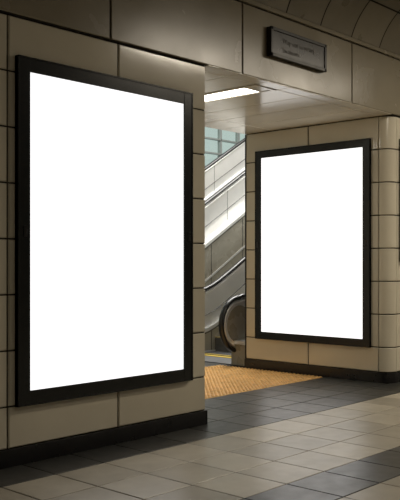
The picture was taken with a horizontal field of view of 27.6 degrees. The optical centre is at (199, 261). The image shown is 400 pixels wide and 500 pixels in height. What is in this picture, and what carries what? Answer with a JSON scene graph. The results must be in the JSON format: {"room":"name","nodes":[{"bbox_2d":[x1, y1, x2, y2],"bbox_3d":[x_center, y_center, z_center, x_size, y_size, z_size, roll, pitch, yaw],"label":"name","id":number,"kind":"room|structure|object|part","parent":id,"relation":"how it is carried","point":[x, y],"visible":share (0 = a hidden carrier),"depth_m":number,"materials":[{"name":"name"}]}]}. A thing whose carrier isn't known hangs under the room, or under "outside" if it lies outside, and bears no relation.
{"room":"subway station","nodes":[
{"label":"subway station","id":0,"kind":"room"},
{"bbox_2d":[0,12,204,450],"bbox_3d":[-4.370,-0.065,4.414,2.290,3.530,10.580,0,0,43],"label":"wall","id":1,"kind":"structure","parent":0,"point":[33,424],"depth_m":6.45,"materials":[{"name":"tile"}]},
{"bbox_2d":[0,410,206,468],"bbox_3d":[-4.362,1.435,4.415,2.302,0.130,10.592,0,0,43],"label":"baseboard","id":2,"kind":"structure","parent":1,"relation":"attached to","point":[27,454],"depth_m":6.56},
{"bbox_2d":[15,54,192,406],"bbox_3d":[-0.711,-0.228,6.668,0.046,2.585,1.872,0,0,43],"label":"billboard","id":3,"kind":"object","parent":1,"relation":"attached to","point":[104,162],"visible":1,"depth_m":6.55,"materials":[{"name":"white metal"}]},
{"bbox_3d":[-0.690,-0.228,6.662,0.008,0.080,1.792,0,0,43],"label":"lock plate","id":4,"kind":"part","parent":3,"relation":"part of","materials":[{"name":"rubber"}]},
{"bbox_2d":[0,362,399,499],"bbox_3d":[1.368,1.600,9.611,19.000,0.200,26.000,0,0,43],"label":"floor","id":5,"kind":"structure","parent":0,"point":[325,438],"depth_m":6.28,"materials":[{"name":"tile"}]},
{"bbox_2d":[204,138,244,285],"bbox_3d":[-0.023,-1.293,16.076,1.864,5.610,9.201,0,0,43],"label":"escalator","id":6,"kind":"object","parent":5,"relation":"on","point":[224,199],"visible":0.17,"depth_m":15.56,"materials":[{"name":"grey metal"}]},
{"bbox_3d":[0.493,-1.422,15.602,0.090,5.352,9.201,0,0,43],"label":"handrail","id":7,"kind":"part","parent":6,"relation":"part of","materials":[{"name":"black rubber"}]},
{"bbox_3d":[-0.538,-1.422,16.550,0.090,5.352,9.201,0,0,43],"label":"handrail","id":8,"kind":"part","parent":6,"relation":"part of","materials":[{"name":"black rubber"}]},
{"bbox_3d":[0.513,-1.424,15.625,0.060,5.216,9.126,0,0,43],"label":"balustrade","id":9,"kind":"part","parent":6,"relation":"part of","materials":[{"name":"metal"}]},
{"bbox_3d":[-0.517,-1.424,16.573,0.060,5.216,9.126,0,0,43],"label":"balustrade","id":10,"kind":"part","parent":6,"relation":"part of","materials":[{"name":"metal"}]},
{"bbox_2d":[204,256,244,365],"bbox_3d":[2.792,-1.207,15.355,1.784,5.437,8.851,0,0,43],"label":"escalator","id":11,"kind":"object","parent":5,"relation":"on","point":[224,332],"visible":0.16,"depth_m":13.35,"materials":[{"name":"grey metal"}]},
{"bbox_3d":[2.307,-1.286,15.802,0.090,5.279,8.851,0,0,43],"label":"handrail","id":12,"kind":"part","parent":11,"relation":"part of","materials":[{"name":"black rubber"}]},
{"bbox_3d":[2.327,-1.296,15.824,0.060,5.125,8.776,0,0,43],"label":"balustrade","id":13,"kind":"part","parent":11,"relation":"part of","materials":[{"name":"metal"}]},
{"bbox_3d":[3.278,-1.286,14.908,0.090,5.279,8.851,0,0,43],"label":"handrail","id":14,"kind":"part","parent":11,"relation":"part of","materials":[{"name":"black rubber"}]},
{"bbox_3d":[3.299,-1.296,14.931,0.060,5.125,8.776,0,0,43],"label":"balustrade","id":15,"kind":"part","parent":11,"relation":"part of","materials":[{"name":"metal"}]},
{"bbox_2d":[204,365,322,398],"bbox_3d":[-0.170,1.497,10.007,1.788,0.018,3.288,0,0,43],"label":"tactile paving","id":16,"kind":"object","parent":5,"relation":"on","point":[220,380],"visible":0.38,"depth_m":10.37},
{"bbox_2d":[0,0,399,116],"bbox_3d":[-1.502,-4.257,7.496,2.340,4.886,19.000,0,0,43],"label":"wall","id":17,"kind":"structure","parent":0,"point":[231,35],"depth_m":7.75,"materials":[{"name":"beige tile"}]},
{"bbox_2d":[267,26,326,72],"bbox_3d":[1.017,-2.203,8.480,0.065,0.295,0.980,0,0,43],"label":"direction sign","id":18,"kind":"object","parent":17,"relation":"attached to","point":[282,45],"visible":1,"depth_m":8.42,"materials":[{"name":"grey metal"}]},
{"bbox_2d":[204,65,390,133],"bbox_3d":[0.395,-1.825,9.576,2.316,0.030,3.670,0,0,43],"label":"ceiling","id":19,"kind":"structure","parent":0,"point":[286,107],"depth_m":9.67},
{"bbox_2d":[205,84,275,102],"bbox_3d":[0.081,-1.812,8.988,1.630,0.020,0.360,0,0,43],"label":"ceiling light","id":20,"kind":"object","parent":19,"relation":"attached to","point":[252,89],"depth_m":8.69,"materials":[{"name":"white plastic"}]},
{"bbox_2d":[245,115,399,372],"bbox_3d":[3.196,-0.065,12.649,2.302,3.530,5.054,0,0,43],"label":"wall","id":21,"kind":"structure","parent":0,"point":[383,356],"depth_m":10.19,"materials":[{"name":"tile"}]},
{"bbox_2d":[255,138,370,347],"bbox_3d":[1.453,-0.237,10.793,1.825,2.615,0.046,0,0,43],"label":"billboard","id":22,"kind":"object","parent":21,"relation":"attached to","point":[313,202],"visible":1,"depth_m":10.72,"materials":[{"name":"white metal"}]},
{"bbox_2d":[244,359,399,382],"bbox_3d":[3.197,1.435,12.641,2.318,0.130,5.064,0,0,43],"label":"baseboard","id":23,"kind":"structure","parent":21,"relation":"attached to","point":[350,374],"depth_m":10.65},
{"bbox_2d":[399,139,399,261],"bbox_3d":[2.872,-0.770,10.552,0.056,1.540,1.080,0,0,43],"label":"billboard","id":24,"kind":"object","parent":21,"relation":"attached to","point":[399,139],"visible":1,"depth_m":10.17,"materials":[{"name":"black"}]},
{"bbox_2d":[254,0,399,54],"bbox_3d":[2.660,-3.237,3.667,9.030,1.336,19.000,0,0,43],"label":"vault","id":25,"kind":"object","parent":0,"point":[373,22],"visible":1,"depth_m":9.19,"materials":[{"name":"tile"}]},
{"bbox_3d":[-2.248,-0.350,18.236,0.200,4.100,17.800,0,0,43],"label":"wall","id":26,"kind":"structure","parent":0,"visible":0},
{"bbox_2d":[205,129,239,156],"bbox_3d":[-2.239,-4.459,18.216,0.120,4.118,17.818,0,0,43],"label":"mullions","id":27,"kind":"structure","parent":26,"relation":"attached to","point":[220,140],"depth_m":21.19,"materials":[{"name":"grey metal"}]}
]}

